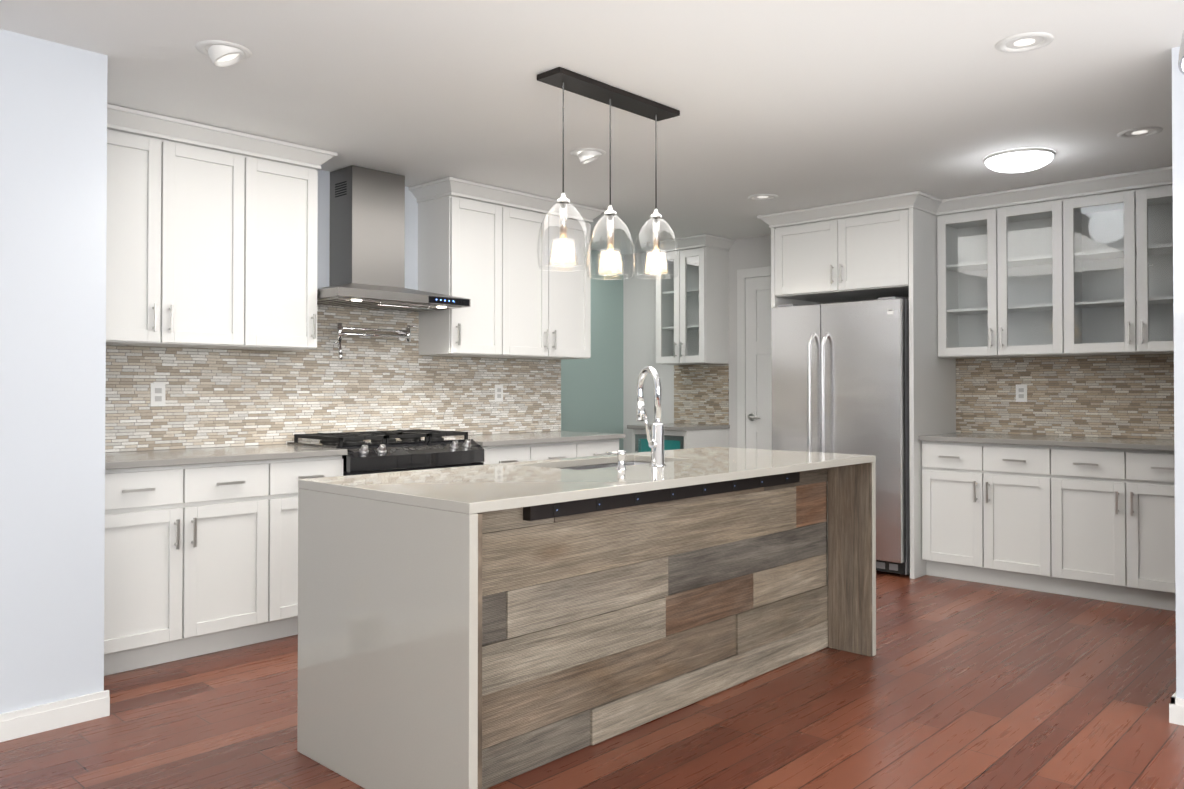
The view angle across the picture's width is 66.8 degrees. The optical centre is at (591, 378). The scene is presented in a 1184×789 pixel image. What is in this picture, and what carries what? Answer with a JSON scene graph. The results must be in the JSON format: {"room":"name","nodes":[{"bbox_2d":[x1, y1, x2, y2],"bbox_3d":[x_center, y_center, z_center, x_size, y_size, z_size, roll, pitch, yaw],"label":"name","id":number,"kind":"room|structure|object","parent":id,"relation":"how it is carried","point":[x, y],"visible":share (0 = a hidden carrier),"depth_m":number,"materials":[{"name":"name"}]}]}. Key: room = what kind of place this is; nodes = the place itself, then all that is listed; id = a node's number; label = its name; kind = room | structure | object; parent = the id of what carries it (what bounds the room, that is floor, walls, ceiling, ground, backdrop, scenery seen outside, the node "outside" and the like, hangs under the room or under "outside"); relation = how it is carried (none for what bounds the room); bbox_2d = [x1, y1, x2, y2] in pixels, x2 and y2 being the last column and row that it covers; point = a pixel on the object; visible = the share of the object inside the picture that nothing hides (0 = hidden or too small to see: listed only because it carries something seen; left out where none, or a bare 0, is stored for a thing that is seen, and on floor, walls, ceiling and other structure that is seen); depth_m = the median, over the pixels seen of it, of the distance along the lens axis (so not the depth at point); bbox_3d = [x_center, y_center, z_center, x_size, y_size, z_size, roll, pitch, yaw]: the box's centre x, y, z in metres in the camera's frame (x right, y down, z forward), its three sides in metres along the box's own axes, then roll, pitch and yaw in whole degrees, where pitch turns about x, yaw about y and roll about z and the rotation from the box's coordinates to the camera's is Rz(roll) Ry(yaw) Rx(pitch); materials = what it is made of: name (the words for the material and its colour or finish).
{"room":"kitchen","nodes":[
{"label":"kitchen","id":0,"kind":"room"},
{"bbox_2d":[0,29,107,713],"bbox_3d":[-3.937,0.005,1.966,1.140,2.475,4.940,-1,-1,43],"label":"wall","id":1,"kind":"structure","parent":0,"point":[53,164],"depth_m":3.24,"materials":[{"name":"white paint"}]},
{"bbox_2d":[0,690,109,741],"bbox_3d":[-3.511,1.192,1.559,0.018,0.092,4.955,-1,-1,43],"label":"baseboard","id":2,"kind":"structure","parent":1,"relation":"attached to","point":[45,717],"depth_m":3.22,"materials":[{"name":"white wood"}]},
{"bbox_2d":[316,170,417,289],"bbox_3d":[-1.443,0.043,5.340,0.120,2.475,3.390,-1,-1,43],"label":"wall","id":3,"kind":"structure","parent":0,"point":[411,247],"depth_m":5.18,"materials":[{"name":"white paint"}]},
{"bbox_2d":[317,165,470,311],"bbox_3d":[-1.201,-0.791,5.127,0.533,0.803,0.868,-1,-1,43],"label":"range hood","id":4,"kind":"object","parent":3,"relation":"attached to","point":[367,237],"visible":1,"depth_m":5.11,"materials":[{"name":"silver metal"}]},
{"bbox_2d":[0,570,1183,788],"bbox_3d":[0.140,1.289,1.616,9.340,0.100,10.300,-1,-1,43],"label":"floor","id":5,"kind":"structure","parent":0,"point":[956,684],"depth_m":3.29,"materials":[{"name":"brown wood"}]},
{"bbox_2d":[104,104,624,675],"bbox_3d":[-1.152,0.042,5.093,0.638,2.472,3.428,-1,-1,43],"label":"kitchen cabinets","id":6,"kind":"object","parent":5,"relation":"on","point":[236,356],"depth_m":4.51,"materials":[{"name":"white wood"}]},
{"bbox_2d":[105,305,560,452],"bbox_3d":[-1.391,0.000,5.292,0.019,0.960,3.386,-1,-1,43],"label":"backsplash","id":7,"kind":"structure","parent":6,"relation":"attached to","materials":[{"name":"stone"}]},
{"bbox_2d":[105,431,624,469],"bbox_3d":[-1.168,0.379,5.075,0.635,0.030,3.386,-1,-1,43],"label":"countertop","id":8,"kind":"structure","parent":6,"relation":"on","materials":[{"name":"grey stone"}]},
{"bbox_2d":[287,429,483,475],"bbox_3d":[-1.124,0.792,5.036,0.688,0.971,0.898,-1,-1,43],"label":"range","id":9,"kind":"object","parent":5,"relation":"on","point":[370,452],"visible":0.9,"depth_m":4.85,"materials":[{"name":"black metal"}]},
{"bbox_2d":[297,366,875,788],"bbox_3d":[0.155,0.604,3.572,0.916,1.314,2.370,-1,-1,43],"label":"kitchen island","id":10,"kind":"object","parent":5,"relation":"on","point":[486,626],"visible":1,"depth_m":2.98,"materials":[{"name":"wood"}]},
{"bbox_2d":[560,461,649,469],"bbox_3d":[0.073,0.487,3.762,0.379,0.215,0.754,-1,-1,43],"label":"sink","id":11,"kind":"object","parent":10,"relation":"in","point":[580,465],"depth_m":3.95,"materials":[{"name":"silver metal"}]},
{"bbox_2d":[636,366,665,465],"bbox_3d":[0.208,0.147,3.633,0.201,0.400,0.190,-1,-1,43],"label":"faucet","id":12,"kind":"object","parent":10,"relation":"on","point":[656,440],"depth_m":3.58,"materials":[{"name":"silver metal"}]},
{"bbox_2d":[771,296,909,574],"bbox_3d":[1.864,0.374,6.320,0.956,1.795,0.846,-1,-1,43],"label":"fridge","id":13,"kind":"object","parent":5,"relation":"on","point":[840,377],"visible":0.44,"depth_m":5.96,"materials":[{"name":"grey metal"}]},
{"bbox_2d":[627,166,1175,610],"bbox_3d":[2.109,0.054,6.160,4.530,2.472,0.770,-1,-1,43],"label":"kitchen cabinets","id":14,"kind":"object","parent":5,"relation":"on","point":[1041,350],"depth_m":5.72,"materials":[{"name":"white wood"}]},
{"bbox_2d":[918,433,1173,450],"bbox_3d":[3.047,0.382,5.361,1.974,0.030,0.635,-1,-1,43],"label":"countertop","id":15,"kind":"structure","parent":14,"relation":"on","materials":[{"name":"grey stone"}]},
{"bbox_2d":[956,354,1173,439],"bbox_3d":[3.258,0.111,5.588,1.974,0.516,0.019,-1,-1,43],"label":"backsplash","id":16,"kind":"structure","parent":14,"relation":"on","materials":[{"name":"stone"}]},
{"bbox_2d":[561,250,622,449],"bbox_3d":[-1.509,0.057,6.594,0.120,2.475,5.360,-1,-1,43],"label":"wall","id":17,"kind":"structure","parent":0,"point":[592,394],"depth_m":8.18,"materials":[{"name":"teal paint"}]},
{"bbox_2d":[0,0,1183,254],"bbox_3d":[0.140,-1.286,1.645,9.340,0.100,10.300,-1,-1,43],"label":"ceiling","id":18,"kind":"structure","parent":0,"point":[796,104],"depth_m":3.75,"materials":[{"name":"white paint"}]},
{"bbox_2d":[195,40,251,66],"bbox_3d":[-1.364,-1.205,3.325,0.194,0.089,0.194,-1,-1,43],"label":"recessed light","id":19,"kind":"object","parent":18,"relation":"in","point":[219,53],"visible":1,"depth_m":3.29,"materials":[{"name":"white metal"}]},
{"bbox_2d":[570,148,605,163],"bbox_3d":[-0.022,-1.189,4.772,0.194,0.089,0.194,-1,-1,43],"label":"recessed light","id":20,"kind":"object","parent":18,"relation":"in","point":[586,155],"visible":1,"depth_m":4.73,"materials":[{"name":"white metal"}]},
{"bbox_2d":[537,67,679,279],"bbox_3d":[0.086,-0.820,3.809,0.209,0.780,0.794,-1,-1,43],"label":"pendant light","id":21,"kind":"object","parent":18,"relation":"hanging from","point":[575,83],"visible":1,"depth_m":3.78,"materials":[{"name":"clear glass"}]},
{"bbox_2d":[748,194,777,200],"bbox_3d":[1.117,-1.184,5.872,0.194,0.007,0.194,-1,-1,43],"label":"recessed light","id":22,"kind":"object","parent":18,"relation":"in","point":[760,197],"visible":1,"depth_m":5.87,"materials":[{"name":"white"}]},
{"bbox_2d":[984,148,1054,172],"bbox_3d":[2.303,-1.160,4.843,0.350,0.078,0.350,-1,-1,43],"label":"ceiling light","id":23,"kind":"object","parent":18,"relation":"attached to","point":[1018,160],"visible":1,"depth_m":4.74,"materials":[{"name":"white"}]},
{"bbox_2d":[995,32,1053,52],"bbox_3d":[1.566,-1.214,3.250,0.194,0.007,0.194,-1,-1,43],"label":"recessed light","id":24,"kind":"object","parent":18,"relation":"in","point":[1024,42],"visible":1,"depth_m":3.24,"materials":[{"name":"white"}]},
{"bbox_2d":[1117,127,1162,137],"bbox_3d":[2.679,-1.201,4.391,0.194,0.007,0.194,-1,-1,43],"label":"recessed light","id":25,"kind":"object","parent":18,"relation":"in","point":[1139,132],"visible":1,"depth_m":4.39,"materials":[{"name":"white"}]},
{"bbox_2d":[1178,31,1183,73],"bbox_3d":[0.963,-0.840,1.172,0.336,0.801,0.336,-1,-1,43],"label":"dining pendant light","id":26,"kind":"object","parent":18,"relation":"hanging from","point":[1181,61],"visible":1,"depth_m":1.24,"materials":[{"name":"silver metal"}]},
{"bbox_2d":[623,235,957,452],"bbox_3d":[3.683,0.043,5.285,9.220,2.475,0.120,-1,-1,43],"label":"wall","id":27,"kind":"structure","parent":0,"point":[639,324],"depth_m":8.19,"materials":[{"name":"white paint"}]},
{"bbox_2d":[737,266,770,449],"bbox_3d":[1.477,0.195,7.237,0.750,2.215,0.073,-1,-1,43],"label":"pantry door","id":28,"kind":"structure","parent":27,"relation":"in","point":[753,363],"depth_m":7.40,"materials":[{"name":"white wood"}]},
{"bbox_2d":[1172,46,1183,698],"bbox_3d":[3.718,0.004,1.878,4.244,2.475,0.120,-1,-1,43],"label":"wall","id":29,"kind":"structure","parent":0,"point":[1178,174],"depth_m":3.28,"materials":[{"name":"white paint"}]},
{"bbox_2d":[1169,692,1183,725],"bbox_3d":[3.709,1.196,1.870,4.263,0.092,0.154,-1,-1,43],"label":"baseboard","id":30,"kind":"structure","parent":29,"relation":"attached to","point":[1176,710],"depth_m":3.27,"materials":[{"name":"white wood"}]}
]}

